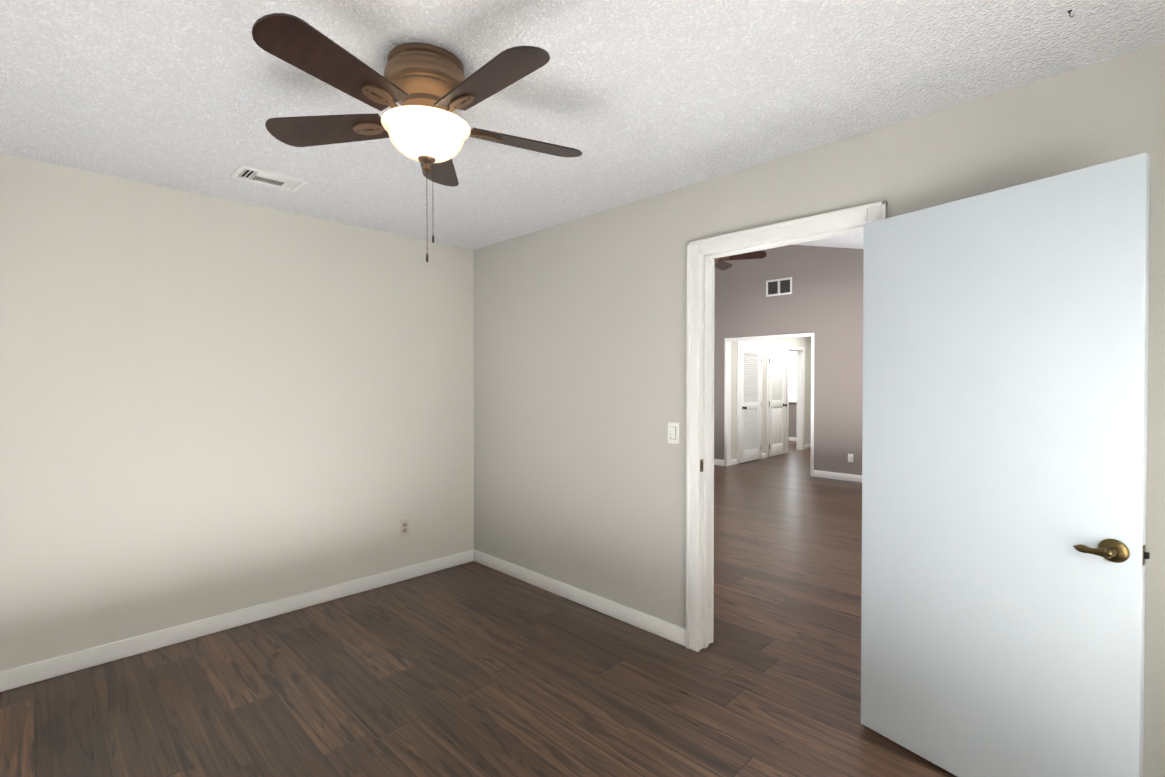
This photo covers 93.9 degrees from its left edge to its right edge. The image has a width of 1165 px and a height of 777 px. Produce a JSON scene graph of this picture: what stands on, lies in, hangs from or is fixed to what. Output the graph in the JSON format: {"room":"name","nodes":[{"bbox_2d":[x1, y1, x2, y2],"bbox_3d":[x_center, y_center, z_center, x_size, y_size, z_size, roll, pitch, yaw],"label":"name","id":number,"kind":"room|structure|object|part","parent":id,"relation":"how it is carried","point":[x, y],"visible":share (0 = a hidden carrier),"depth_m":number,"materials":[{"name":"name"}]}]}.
{"room":"empty bedroom","nodes":[
{"label":"empty bedroom","id":0,"kind":"room"},
{"bbox_2d":[0,153,473,670],"bbox_3d":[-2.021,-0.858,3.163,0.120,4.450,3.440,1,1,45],"label":"wall","id":1,"kind":"structure","parent":0,"point":[211,406],"depth_m":3.02,"materials":[{"name":"grey paint"}]},
{"bbox_2d":[0,550,471,691],"bbox_3d":[-1.961,1.321,3.151,0.018,0.092,3.170,1,1,45],"label":"baseboard","id":2,"kind":"structure","parent":1,"relation":"attached to","point":[19,676],"depth_m":3.01,"materials":[{"name":"white wood"}]},
{"bbox_2d":[400,519,409,536],"bbox_3d":[-1.262,0.989,3.863,0.008,0.116,0.072,1,1,45],"label":"electrical outlet","id":3,"kind":"object","parent":1,"relation":"attached to","point":[405,527],"visible":1,"depth_m":3.86,"materials":[{"name":"beige plastic"}]},
{"bbox_2d":[0,441,956,776],"bbox_3d":[2.130,1.359,6.385,10.300,0.060,13.820,1,1,45],"label":"floor","id":4,"kind":"structure","parent":0,"point":[472,669],"depth_m":2.51,"materials":[{"name":"brown wood"}]},
{"bbox_2d":[0,0,1164,249],"bbox_3d":[-0.525,-1.104,1.600,4.440,0.100,3.320,1,1,45],"label":"ceiling","id":5,"kind":"structure","parent":0,"point":[632,100],"depth_m":1.90,"materials":[{"name":"white paint"}]},
{"bbox_2d":[231,164,307,191],"bbox_3d":[-1.587,-1.061,2.760,0.195,0.014,0.300,1,1,45],"label":"ceiling vent","id":6,"kind":"object","parent":5,"relation":"in","point":[262,177],"visible":1,"depth_m":2.75,"materials":[{"name":"white metal"}]},
{"bbox_2d":[251,13,581,261],"bbox_3d":[-0.476,-0.734,1.746,1.032,0.644,1.077,1,1,45],"label":"fan","id":7,"kind":"object","parent":5,"relation":"hanging from","point":[429,88],"visible":1,"depth_m":1.66,"materials":[{"name":"brown wood"}]},
{"bbox_3d":[-0.509,-0.804,1.777,0.281,0.113,0.281,1,1,45],"label":"lamp shade","id":8,"kind":"part","parent":7,"relation":"part of","materials":[{"name":"white glass"}]},
{"bbox_2d":[731,337,810,461],"bbox_3d":[3.665,0.062,10.432,0.120,2.440,3.480,1,1,45],"label":"wall","id":9,"kind":"structure","parent":0,"point":[805,342],"depth_m":10.05,"materials":[{"name":"grey paint"}]},
{"bbox_2d":[740,346,761,462],"bbox_3d":[2.995,0.272,9.597,0.098,2.020,0.746,1,1,45],"label":"hall door","id":10,"kind":"structure","parent":9,"relation":"in","point":[750,401],"depth_m":9.61,"materials":[{"name":"white wood"}]},
{"bbox_2d":[737,341,785,463],"bbox_3d":[3.315,0.232,9.979,0.020,2.110,1.890,1,1,45],"label":"door frame","id":11,"kind":"structure","parent":9,"relation":"attached to","point":[744,343],"depth_m":9.92,"materials":[{"name":"white wood"}]},
{"bbox_2d":[768,348,786,456],"bbox_3d":[3.721,0.263,10.333,0.098,2.020,0.666,1,1,45],"label":"door","id":12,"kind":"structure","parent":9,"relation":"in","point":[776,442],"depth_m":10.34,"materials":[{"name":"white wood"}]},
{"bbox_2d":[714,245,863,474],"bbox_3d":[4.045,-0.909,7.517,8.800,4.450,0.120,1,1,45],"label":"wall","id":13,"kind":"structure","parent":0,"point":[823,302],"depth_m":8.00,"materials":[{"name":"grey paint"}]},
{"bbox_2d":[714,459,723,465],"bbox_3d":[1.619,1.238,9.842,2.115,0.102,0.014,1,1,45],"label":"baseboard","id":14,"kind":"structure","parent":13,"relation":"attached to","point":[719,462],"depth_m":9.16,"materials":[{"name":"white wood"}]},
{"bbox_2d":[724,333,813,476],"bbox_3d":[2.941,0.236,8.612,1.480,2.135,0.132,1,1,45],"label":"trim","id":15,"kind":"structure","parent":13,"relation":"attached to","point":[800,421],"depth_m":8.26,"materials":[{"name":"white wood"}]},
{"bbox_2d":[766,277,791,296],"bbox_3d":[3.037,-1.567,8.413,0.415,0.255,0.010,1,1,45],"label":"air vent","id":16,"kind":"object","parent":13,"relation":"in","point":[777,287],"visible":1,"depth_m":8.40,"materials":[{"name":"white metal"}]},
{"bbox_2d":[814,470,861,482],"bbox_3d":[5.277,1.280,6.233,5.205,0.102,0.014,1,1,45],"label":"baseboard","id":17,"kind":"structure","parent":13,"relation":"attached to","point":[836,476],"depth_m":7.81,"materials":[{"name":"white wood"}]},
{"bbox_2d":[848,454,852,461],"bbox_3d":[3.794,0.984,7.697,0.072,0.116,0.008,1,1,45],"label":"outlet","id":18,"kind":"object","parent":13,"relation":"attached to","point":[850,457],"visible":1,"depth_m":7.70,"materials":[{"name":"white plastic"}]},
{"bbox_2d":[789,350,796,436],"bbox_3d":[4.475,0.025,13.566,3.130,2.440,0.120,1,1,45],"label":"wall","id":19,"kind":"structure","parent":0,"point":[792,417],"depth_m":12.97,"materials":[{"name":"grey paint"}]},
{"bbox_2d":[789,351,796,402],"bbox_3d":[5.037,-0.283,12.980,1.090,1.230,0.160,1,1,45],"label":"bedroom window","id":20,"kind":"structure","parent":19,"relation":"in","point":[793,376],"depth_m":13.05,"materials":[{"name":"white"}]},
{"bbox_2d":[473,43,1164,776],"bbox_3d":[0.042,-0.861,3.460,8.800,4.450,0.120,1,1,45],"label":"wall","id":21,"kind":"structure","parent":0,"point":[579,389],"depth_m":3.03,"materials":[{"name":"grey paint"}]},
{"bbox_2d":[472,549,685,646],"bbox_3d":[-0.140,1.317,3.571,1.960,0.092,0.014,1,1,45],"label":"baseboard","id":22,"kind":"structure","parent":21,"relation":"attached to","point":[672,632],"depth_m":3.38,"materials":[{"name":"white wood"}]},
{"bbox_2d":[668,422,678,443],"bbox_3d":[0.490,0.240,2.940,0.072,0.116,0.010,1,1,45],"label":"light switch","id":23,"kind":"object","parent":21,"relation":"attached to","point":[673,432],"visible":1,"depth_m":2.94,"materials":[{"name":"white plastic"}]},
{"bbox_2d":[686,200,886,651],"bbox_3d":[0.940,0.307,2.587,0.943,2.135,0.168,1,1,45],"label":"door frame","id":24,"kind":"structure","parent":21,"relation":"attached to","point":[869,213],"depth_m":2.84,"materials":[{"name":"white wood"}]},
{"bbox_2d":[861,153,1149,776],"bbox_3d":[1.356,0.356,1.859,0.805,2.030,0.274,1,1,45],"label":"door","id":25,"kind":"structure","parent":21,"relation":"in","point":[1005,555],"depth_m":1.78,"materials":[{"name":"white paint"}]},
{"bbox_2d":[793,232,863,248],"bbox_3d":[2.044,-1.930,5.476,9.040,2.242,5.580,1,1,45],"label":"ceiling","id":26,"kind":"structure","parent":0,"point":[855,240],"depth_m":7.34,"materials":[{"name":"white paint"}]},
{"bbox_2d":[715,251,766,269],"bbox_3d":[1.438,-1.762,6.320,1.254,0.745,1.242,1,1,45],"label":"ceiling fan","id":27,"kind":"object","parent":26,"relation":"hanging from","point":[721,264],"visible":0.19,"depth_m":6.19,"materials":[{"name":"brown wood"}]}
]}

